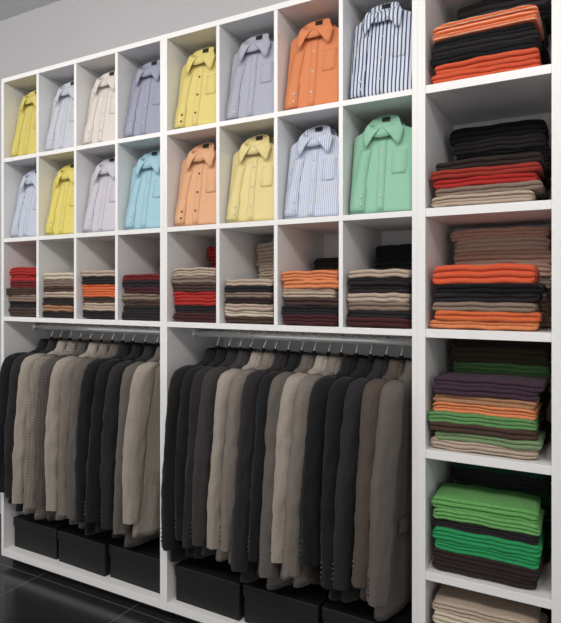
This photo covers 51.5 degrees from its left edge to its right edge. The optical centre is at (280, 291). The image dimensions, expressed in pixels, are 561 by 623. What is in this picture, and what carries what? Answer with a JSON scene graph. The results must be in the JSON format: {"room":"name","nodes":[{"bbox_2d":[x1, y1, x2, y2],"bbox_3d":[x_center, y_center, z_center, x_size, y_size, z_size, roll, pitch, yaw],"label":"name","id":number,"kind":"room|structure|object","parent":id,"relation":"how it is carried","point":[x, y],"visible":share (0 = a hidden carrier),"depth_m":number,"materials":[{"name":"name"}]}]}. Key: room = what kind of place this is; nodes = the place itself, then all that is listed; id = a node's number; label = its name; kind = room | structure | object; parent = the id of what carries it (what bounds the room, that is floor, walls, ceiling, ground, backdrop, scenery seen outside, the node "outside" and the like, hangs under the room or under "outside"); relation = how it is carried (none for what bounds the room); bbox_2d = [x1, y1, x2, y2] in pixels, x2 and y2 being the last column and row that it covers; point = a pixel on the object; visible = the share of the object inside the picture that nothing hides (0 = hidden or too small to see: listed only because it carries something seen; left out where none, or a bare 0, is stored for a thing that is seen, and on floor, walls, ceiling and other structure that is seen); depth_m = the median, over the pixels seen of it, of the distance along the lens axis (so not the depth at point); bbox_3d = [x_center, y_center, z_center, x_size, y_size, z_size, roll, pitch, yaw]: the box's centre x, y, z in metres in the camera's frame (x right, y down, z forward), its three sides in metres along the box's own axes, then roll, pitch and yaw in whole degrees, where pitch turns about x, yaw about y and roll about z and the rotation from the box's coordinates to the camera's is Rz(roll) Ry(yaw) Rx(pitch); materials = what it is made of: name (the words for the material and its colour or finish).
{"room":"clothing store","nodes":[
{"label":"clothing store","id":0,"kind":"room"},
{"bbox_2d":[0,0,59,20],"bbox_3d":[-1.896,-1.745,0.702,10.000,0.100,5.580,0,0,29],"label":"ceiling","id":1,"kind":"structure","parent":0,"point":[8,8],"depth_m":3.46,"materials":[{"name":"white paint"}]},
{"bbox_2d":[0,513,198,622],"bbox_3d":[-1.896,1.435,0.702,10.000,0.100,5.580,0,0,29],"label":"floor","id":2,"kind":"structure","parent":0,"point":[28,593],"depth_m":2.60,"materials":[{"name":"tile"}]},
{"bbox_2d":[1,35,170,612],"bbox_3d":[-0.854,0.150,2.897,1.060,2.470,0.430,0,0,29],"label":"shelving unit","id":3,"kind":"object","parent":2,"relation":"on","point":[121,250],"visible":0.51,"depth_m":2.77,"materials":[{"name":"white laminate"}]},
{"bbox_2d":[10,90,35,156],"bbox_3d":[-1.264,-0.863,2.959,0.235,0.361,0.090,0,0,25],"label":"shirt","id":4,"kind":"object","parent":3,"relation":"on","point":[24,141],"visible":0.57,"depth_m":2.95,"materials":[{"name":"yellow fabric"}]},
{"bbox_2d":[11,169,35,237],"bbox_3d":[-1.264,-0.458,2.958,0.235,0.362,0.090,0,0,25],"label":"shirt","id":5,"kind":"object","parent":3,"relation":"on","point":[24,220],"visible":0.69,"depth_m":2.95,"materials":[{"name":"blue fabric"}]},
{"bbox_2d":[13,513,68,559],"bbox_3d":[-1.145,1.230,3.058,0.322,0.150,0.348,0,0,29],"label":"storage box","id":6,"kind":"object","parent":3,"relation":"on","point":[40,537],"visible":0.48,"depth_m":2.91,"materials":[{"name":"black"}]},
{"bbox_2d":[45,163,73,234],"bbox_3d":[-1.037,-0.457,2.833,0.236,0.361,0.092,0,0,24],"label":"shirt","id":7,"kind":"object","parent":3,"relation":"on","point":[60,218],"visible":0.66,"depth_m":2.82,"materials":[{"name":"yellow fabric"}]},
{"bbox_2d":[45,80,73,150],"bbox_3d":[-1.036,-0.863,2.833,0.235,0.361,0.091,0,0,24],"label":"shirt","id":8,"kind":"object","parent":3,"relation":"on","point":[60,135],"visible":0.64,"depth_m":2.82,"materials":[{"name":"grey fabric"}]},
{"bbox_2d":[58,524,124,576],"bbox_3d":[-0.854,1.230,2.889,0.322,0.150,0.348,0,0,30],"label":"storage box","id":9,"kind":"object","parent":3,"relation":"on","point":[90,553],"visible":0.52,"depth_m":2.74,"materials":[{"name":"black"}]},
{"bbox_2d":[32,322,159,334],"bbox_3d":[-0.866,0.185,2.875,1.022,0.048,0.040,0,0,29],"label":"hanging rail","id":10,"kind":"object","parent":3,"relation":"attached to","point":[36,325],"visible":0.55,"depth_m":2.90,"materials":[{"name":"silver metal"}]},
{"bbox_2d":[0,323,58,503],"bbox_3d":[-1.219,0.612,3.074,0.111,0.900,0.560,0,0,40],"label":"suit jacket","id":11,"kind":"object","parent":10,"relation":"hanging from","point":[6,366],"visible":0.14,"depth_m":2.87,"materials":[{"name":"black fabric"}]},
{"bbox_2d":[4,323,65,511],"bbox_3d":[-1.165,0.625,3.042,0.121,0.926,0.561,0,0,37],"label":"suit jacket","id":12,"kind":"object","parent":10,"relation":"hanging from","point":[15,370],"visible":0.21,"depth_m":2.82,"materials":[{"name":"black fabric"}]},
{"bbox_2d":[12,324,77,514],"bbox_3d":[-1.109,0.628,3.000,0.125,0.927,0.557,0,0,38],"label":"suit jacket","id":13,"kind":"object","parent":10,"relation":"hanging from","point":[26,366],"visible":0.2,"depth_m":2.78,"materials":[{"name":"grey fabric"}]},
{"bbox_2d":[23,324,87,519],"bbox_3d":[-1.045,0.634,2.980,0.138,0.944,0.560,0,0,36],"label":"suit jacket","id":14,"kind":"object","parent":10,"relation":"hanging from","point":[29,501],"visible":0.22,"depth_m":2.76,"materials":[{"name":"grey fabric"}]},
{"bbox_2d":[34,324,99,520],"bbox_3d":[-0.972,0.629,2.944,0.121,0.933,0.557,0,0,37],"label":"suit jacket","id":15,"kind":"object","parent":10,"relation":"hanging from","point":[46,371],"visible":0.2,"depth_m":2.73,"materials":[{"name":"grey fabric"}]},
{"bbox_2d":[44,325,110,519],"bbox_3d":[-0.913,0.620,2.903,0.129,0.916,0.562,0,0,37],"label":"suit jacket","id":16,"kind":"object","parent":10,"relation":"hanging from","point":[51,444],"visible":0.2,"depth_m":2.69,"materials":[{"name":"grey fabric"}]},
{"bbox_2d":[57,325,120,524],"bbox_3d":[-0.837,0.625,2.871,0.116,0.926,0.562,0,0,40],"label":"suit jacket","id":17,"kind":"object","parent":10,"relation":"hanging from","point":[67,377],"visible":0.2,"depth_m":2.66,"materials":[{"name":"grey fabric"}]},
{"bbox_2d":[67,326,130,528],"bbox_3d":[-0.780,0.629,2.840,0.125,0.929,0.561,0,0,40],"label":"suit jacket","id":18,"kind":"object","parent":10,"relation":"hanging from","point":[79,370],"visible":0.17,"depth_m":2.63,"materials":[{"name":"grey fabric"}]},
{"bbox_2d":[74,326,139,534],"bbox_3d":[-0.738,0.638,2.807,0.146,0.947,0.553,0,0,38],"label":"suit jacket","id":19,"kind":"object","parent":10,"relation":"hanging from","point":[87,389],"visible":0.25,"depth_m":2.59,"materials":[{"name":"black fabric"}]},
{"bbox_2d":[84,327,153,531],"bbox_3d":[-0.675,0.623,2.766,0.147,0.916,0.560,0,0,38],"label":"suit jacket","id":20,"kind":"object","parent":10,"relation":"hanging from","point":[92,509],"visible":0.27,"depth_m":2.55,"materials":[{"name":"black fabric"}]},
{"bbox_2d":[99,327,159,537],"bbox_3d":[-0.601,0.631,2.746,0.146,0.937,0.556,0,0,38],"label":"suit jacket","id":21,"kind":"object","parent":10,"relation":"hanging from","point":[109,433],"visible":0.22,"depth_m":2.54,"materials":[{"name":"black fabric"}]},
{"bbox_2d":[113,346,159,547],"bbox_3d":[-0.538,0.644,2.712,0.142,0.963,0.559,0,0,36],"label":"suit jacket","id":22,"kind":"object","parent":10,"relation":"hanging from","point":[119,527],"visible":0.23,"depth_m":2.49,"materials":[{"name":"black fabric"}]},
{"bbox_2d":[122,361,159,537],"bbox_3d":[-0.481,0.613,2.658,0.131,0.902,0.556,0,0,37],"label":"suit jacket","id":23,"kind":"object","parent":10,"relation":"hanging from","point":[141,445],"visible":0.42,"depth_m":2.48,"materials":[{"name":"beige fabric"}]},
{"bbox_2d":[83,156,114,232],"bbox_3d":[-0.808,-0.457,2.708,0.235,0.361,0.091,0,0,24],"label":"shirt","id":24,"kind":"object","parent":3,"relation":"on","point":[100,212],"visible":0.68,"depth_m":2.70,"materials":[{"name":"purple fabric"}]},
{"bbox_2d":[83,70,114,144],"bbox_3d":[-0.809,-0.863,2.708,0.235,0.361,0.091,0,0,24],"label":"shirt","id":25,"kind":"object","parent":3,"relation":"on","point":[100,125],"visible":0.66,"depth_m":2.69,"materials":[{"name":"white fabric"}]},
{"bbox_2d":[109,537,159,593],"bbox_3d":[-0.559,1.230,2.732,0.322,0.150,0.348,0,0,30],"label":"storage box","id":26,"kind":"object","parent":3,"relation":"on","point":[139,565],"visible":0.27,"depth_m":2.59,"materials":[{"name":"black"}]},
{"bbox_2d":[124,150,159,229],"bbox_3d":[-0.581,-0.457,2.583,0.235,0.361,0.091,0,0,24],"label":"shirt","id":27,"kind":"object","parent":3,"relation":"on","point":[143,209],"visible":0.7,"depth_m":2.57,"materials":[{"name":"blue fabric"}]},
{"bbox_2d":[124,59,159,137],"bbox_3d":[-0.583,-0.863,2.584,0.235,0.361,0.091,0,0,24],"label":"shirt","id":28,"kind":"object","parent":3,"relation":"on","point":[143,117],"visible":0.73,"depth_m":2.57,"materials":[{"name":"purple fabric"}]},
{"bbox_2d":[164,0,417,622],"bbox_3d":[0.084,0.150,2.381,1.082,2.470,0.430,0,0,29],"label":"shelving unit","id":29,"kind":"object","parent":2,"relation":"on","point":[354,239],"visible":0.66,"depth_m":2.31,"materials":[{"name":"white laminate"}]},
{"bbox_2d":[174,142,215,226],"bbox_3d":[-0.334,-0.457,2.447,0.235,0.361,0.090,0,0,24],"label":"shirt","id":30,"kind":"object","parent":29,"relation":"on","point":[196,202],"visible":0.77,"depth_m":2.43,"materials":[{"name":"orange fabric"}]},
{"bbox_2d":[174,47,215,128],"bbox_3d":[-0.334,-0.863,2.447,0.235,0.361,0.091,0,0,24],"label":"shirt","id":31,"kind":"object","parent":29,"relation":"on","point":[196,106],"visible":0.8,"depth_m":2.43,"materials":[{"name":"yellow fabric"}]},
{"bbox_2d":[175,554,244,620],"bbox_3d":[-0.219,1.230,2.532,0.329,0.150,0.348,0,0,30],"label":"storage box","id":32,"kind":"object","parent":29,"relation":"on","point":[206,583],"visible":0.5,"depth_m":2.39,"materials":[{"name":"black"}]},
{"bbox_2d":[226,134,273,222],"bbox_3d":[-0.101,-0.457,2.319,0.236,0.361,0.091,0,0,24],"label":"shirt","id":33,"kind":"object","parent":29,"relation":"on","point":[251,195],"visible":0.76,"depth_m":2.30,"materials":[{"name":"yellow fabric"}]},
{"bbox_2d":[226,33,273,119],"bbox_3d":[-0.102,-0.863,2.319,0.235,0.361,0.091,0,0,24],"label":"shirt","id":34,"kind":"object","parent":29,"relation":"on","point":[251,93],"visible":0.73,"depth_m":2.30,"materials":[{"name":"grey fabric"}]},
{"bbox_2d":[243,578,328,622],"bbox_3d":[0.080,1.230,2.370,0.329,0.150,0.348,0,0,29],"label":"storage box","id":35,"kind":"object","parent":29,"relation":"on","point":[286,604],"visible":0.42,"depth_m":2.23,"materials":[{"name":"black"}]},
{"bbox_2d":[192,328,411,345],"bbox_3d":[0.072,0.185,2.359,1.044,0.048,0.040,0,0,29],"label":"hanging rail","id":36,"kind":"object","parent":29,"relation":"attached to","point":[196,333],"visible":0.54,"depth_m":2.34,"materials":[{"name":"silver metal"}]},
{"bbox_2d":[161,329,226,561],"bbox_3d":[-0.304,0.645,2.577,0.149,0.965,0.560,0,0,39],"label":"suit jacket","id":37,"kind":"object","parent":36,"relation":"hanging from","point":[169,543],"visible":0.27,"depth_m":2.36,"materials":[{"name":"black fabric"}]},
{"bbox_2d":[174,330,236,555],"bbox_3d":[-0.242,0.624,2.543,0.126,0.924,0.561,0,0,40],"label":"suit jacket","id":38,"kind":"object","parent":36,"relation":"hanging from","point":[183,415],"visible":0.18,"depth_m":2.33,"materials":[{"name":"black fabric"}]},
{"bbox_2d":[182,330,248,558],"bbox_3d":[-0.196,0.627,2.526,0.145,0.929,0.561,0,0,41],"label":"suit jacket","id":39,"kind":"object","parent":36,"relation":"hanging from","point":[195,394],"visible":0.17,"depth_m":2.32,"materials":[{"name":"black fabric"}]},
{"bbox_2d":[191,330,259,555],"bbox_3d":[-0.151,0.613,2.484,0.134,0.900,0.563,0,0,39],"label":"suit jacket","id":40,"kind":"object","parent":36,"relation":"hanging from","point":[202,452],"visible":0.23,"depth_m":2.28,"materials":[{"name":"black fabric"}]},
{"bbox_2d":[206,331,272,561],"bbox_3d":[-0.095,0.619,2.469,0.149,0.913,0.561,0,0,40],"label":"suit jacket","id":41,"kind":"object","parent":36,"relation":"hanging from","point":[224,382],"visible":0.23,"depth_m":2.25,"materials":[{"name":"beige fabric"}]},
{"bbox_2d":[219,331,282,564],"bbox_3d":[-0.051,0.615,2.421,0.140,0.900,0.554,0,0,38],"label":"suit jacket","id":42,"kind":"object","parent":36,"relation":"hanging from","point":[235,395],"visible":0.23,"depth_m":2.20,"materials":[{"name":"beige fabric"}]},
{"bbox_2d":[230,332,295,582],"bbox_3d":[0.005,0.642,2.393,0.129,0.959,0.561,0,0,38],"label":"suit jacket","id":43,"kind":"object","parent":36,"relation":"hanging from","point":[240,562],"visible":0.3,"depth_m":2.18,"materials":[{"name":"black fabric"}]},
{"bbox_2d":[247,332,310,575],"bbox_3d":[0.058,0.620,2.365,0.134,0.916,0.562,0,0,36],"label":"suit jacket","id":44,"kind":"object","parent":36,"relation":"hanging from","point":[257,468],"visible":0.28,"depth_m":2.14,"materials":[{"name":"black fabric"}]},
{"bbox_2d":[258,333,323,589],"bbox_3d":[0.109,0.643,2.336,0.127,0.957,0.557,0,0,39],"label":"suit jacket","id":45,"kind":"object","parent":36,"relation":"hanging from","point":[269,570],"visible":0.19,"depth_m":2.12,"materials":[{"name":"beige fabric"}]},
{"bbox_2d":[269,333,338,580],"bbox_3d":[0.165,0.618,2.307,0.127,0.908,0.560,0,0,40],"label":"suit jacket","id":46,"kind":"object","parent":36,"relation":"hanging from","point":[285,419],"visible":0.25,"depth_m":2.10,"materials":[{"name":"beige fabric"}]},
{"bbox_2d":[282,334,350,587],"bbox_3d":[0.210,0.628,2.291,0.141,0.927,0.559,0,0,41],"label":"suit jacket","id":47,"kind":"object","parent":36,"relation":"hanging from","point":[291,565],"visible":0.29,"depth_m":2.09,"materials":[{"name":"beige fabric"}]},
{"bbox_2d":[299,334,365,583],"bbox_3d":[0.270,0.610,2.256,0.127,0.896,0.562,0,0,40],"label":"suit jacket","id":48,"kind":"object","parent":36,"relation":"hanging from","point":[311,489],"visible":0.31,"depth_m":2.06,"materials":[{"name":"black fabric"}]},
{"bbox_2d":[320,335,380,600],"bbox_3d":[0.324,0.631,2.230,0.125,0.934,0.560,0,0,39],"label":"suit jacket","id":49,"kind":"object","parent":36,"relation":"hanging from","point":[338,389],"visible":0.24,"depth_m":2.02,"materials":[{"name":"black fabric"}]},
{"bbox_2d":[331,335,395,602],"bbox_3d":[0.371,0.629,2.203,0.138,0.929,0.559,0,0,37],"label":"suit jacket","id":50,"kind":"object","parent":36,"relation":"hanging from","point":[345,494],"visible":0.31,"depth_m":1.99,"materials":[{"name":"black fabric"}]},
{"bbox_2d":[351,336,410,600],"bbox_3d":[0.424,0.614,2.161,0.119,0.899,0.556,0,0,37],"label":"suit jacket","id":51,"kind":"object","parent":36,"relation":"hanging from","point":[370,397],"visible":0.3,"depth_m":1.94,"materials":[{"name":"brown fabric"}]},
{"bbox_2d":[366,358,411,620],"bbox_3d":[0.475,0.642,2.135,0.126,0.956,0.555,0,0,37],"label":"suit jacket","id":52,"kind":"object","parent":36,"relation":"hanging from","point":[389,572],"visible":0.48,"depth_m":1.94,"materials":[{"name":"grey fabric"}]},
{"bbox_2d":[281,270,338,325],"bbox_3d":[0.153,0.022,2.229,0.254,0.205,0.225,0,0,29],"label":"sweater","id":53,"kind":"object","parent":29,"relation":"on","point":[311,297],"visible":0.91,"depth_m":2.14,"materials":[{"name":"orange fabric"}]},
{"bbox_2d":[284,125,338,218],"bbox_3d":[0.131,-0.457,2.192,0.235,0.361,0.091,0,0,24],"label":"shirt","id":54,"kind":"object","parent":29,"relation":"on","point":[313,171],"visible":0.88,"depth_m":2.17,"materials":[{"name":"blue fabric"}]},
{"bbox_2d":[285,18,338,110],"bbox_3d":[0.132,-0.863,2.192,0.235,0.361,0.090,0,0,24],"label":"shirt","id":55,"kind":"object","parent":29,"relation":"on","point":[313,68],"visible":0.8,"depth_m":2.17,"materials":[{"name":"orange fabric"}]},
{"bbox_2d":[314,257,338,270],"bbox_3d":[0.259,-0.008,2.404,0.221,0.266,0.167,0,0,29],"label":"sweater","id":56,"kind":"object","parent":29,"relation":"on","point":[331,264],"visible":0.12,"depth_m":2.36,"materials":[{"name":"black fabric"}]},
{"bbox_2d":[330,128,336,135],"bbox_3d":[0.159,-0.457,2.240,0.235,0.361,0.089,0,0,32],"label":"shirt","id":57,"kind":"object","parent":29,"relation":"on","point":[333,131],"visible":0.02,"depth_m":2.25,"materials":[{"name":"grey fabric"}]},
{"bbox_2d":[322,598,411,622],"bbox_3d":[0.381,1.230,2.202,0.329,0.150,0.348,0,0,31],"label":"storage box","id":58,"kind":"object","parent":29,"relation":"on","point":[358,611],"visible":0.34,"depth_m":2.10,"materials":[{"name":"black"}]},
{"bbox_2d":[346,269,411,327],"bbox_3d":[0.380,0.022,2.106,0.240,0.205,0.222,0,0,29],"label":"sweater","id":59,"kind":"object","parent":29,"relation":"on","point":[376,298],"visible":0.89,"depth_m":2.02,"materials":[{"name":"black fabric"}]},
{"bbox_2d":[349,1,411,98],"bbox_3d":[0.363,-0.863,2.064,0.235,0.361,0.091,0,0,24],"label":"shirt","id":60,"kind":"object","parent":29,"relation":"on","point":[382,42],"visible":0.84,"depth_m":2.04,"materials":[{"name":"white fabric"}]},
{"bbox_2d":[350,115,411,214],"bbox_3d":[0.365,-0.457,2.064,0.235,0.361,0.090,0,0,24],"label":"shirt","id":61,"kind":"object","parent":29,"relation":"on","point":[382,157],"visible":0.88,"depth_m":2.04,"materials":[{"name":"green fabric"}]},
{"bbox_2d":[374,244,411,269],"bbox_3d":[0.491,-0.030,2.276,0.233,0.306,0.183,0,0,29],"label":"sweater","id":62,"kind":"object","parent":29,"relation":"on","point":[387,256],"visible":0.25,"depth_m":2.22,"materials":[{"name":"black fabric"}]},
{"bbox_2d":[418,0,560,622],"bbox_3d":[0.747,0.148,2.017,0.430,2.473,0.430,0,0,29],"label":"shelving unit","id":63,"kind":"object","parent":2,"relation":"on","point":[444,108],"visible":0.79,"depth_m":1.92,"materials":[{"name":"white laminate"}]},
{"bbox_2d":[430,5,543,83],"bbox_3d":[0.687,-0.781,1.933,0.338,0.197,0.220,0,0,29],"label":"sweater","id":64,"kind":"object","parent":63,"relation":"on","point":[510,39],"visible":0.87,"depth_m":1.84,"materials":[{"name":"orange fabric"}]},
{"bbox_2d":[429,263,547,330],"bbox_3d":[0.689,0.015,1.931,0.355,0.211,0.219,0,0,29],"label":"sweater","id":65,"kind":"object","parent":63,"relation":"on","point":[502,296],"visible":1,"depth_m":1.84,"materials":[{"name":"orange fabric"}]},
{"bbox_2d":[430,152,547,207],"bbox_3d":[0.694,-0.355,1.935,0.347,0.156,0.218,0,0,29],"label":"sweater","id":66,"kind":"object","parent":63,"relation":"on","point":[517,177],"visible":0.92,"depth_m":1.84,"materials":[{"name":"red fabric"}]},
{"bbox_2d":[449,119,551,200],"bbox_3d":[0.796,-0.435,2.102,0.344,0.315,0.178,0,0,29],"label":"sweater","id":67,"kind":"object","parent":63,"relation":"on","point":[532,135],"visible":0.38,"depth_m":2.03,"materials":[{"name":"black fabric"}]},
{"bbox_2d":[450,226,551,326],"bbox_3d":[0.804,-0.054,2.104,0.350,0.349,0.184,0,0,29],"label":"sweater","id":68,"kind":"object","parent":63,"relation":"on","point":[532,245],"visible":0.45,"depth_m":2.02,"materials":[{"name":"brown fabric"}]},
{"bbox_2d":[541,607,551,622],"bbox_3d":[0.802,1.133,2.106,0.347,0.341,0.177,0,0,29],"label":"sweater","id":69,"kind":"object","parent":63,"relation":"on","point":[548,612],"visible":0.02,"depth_m":1.97,"materials":[{"name":"black fabric"}]},
{"bbox_2d":[0,0,288,512],"bbox_3d":[-0.587,-0.155,3.084,10.000,3.080,0.145,0,0,29],"label":"wall","id":70,"kind":"structure","parent":0,"point":[60,31],"depth_m":3.28,"materials":[{"name":"grey paint"}]}
]}

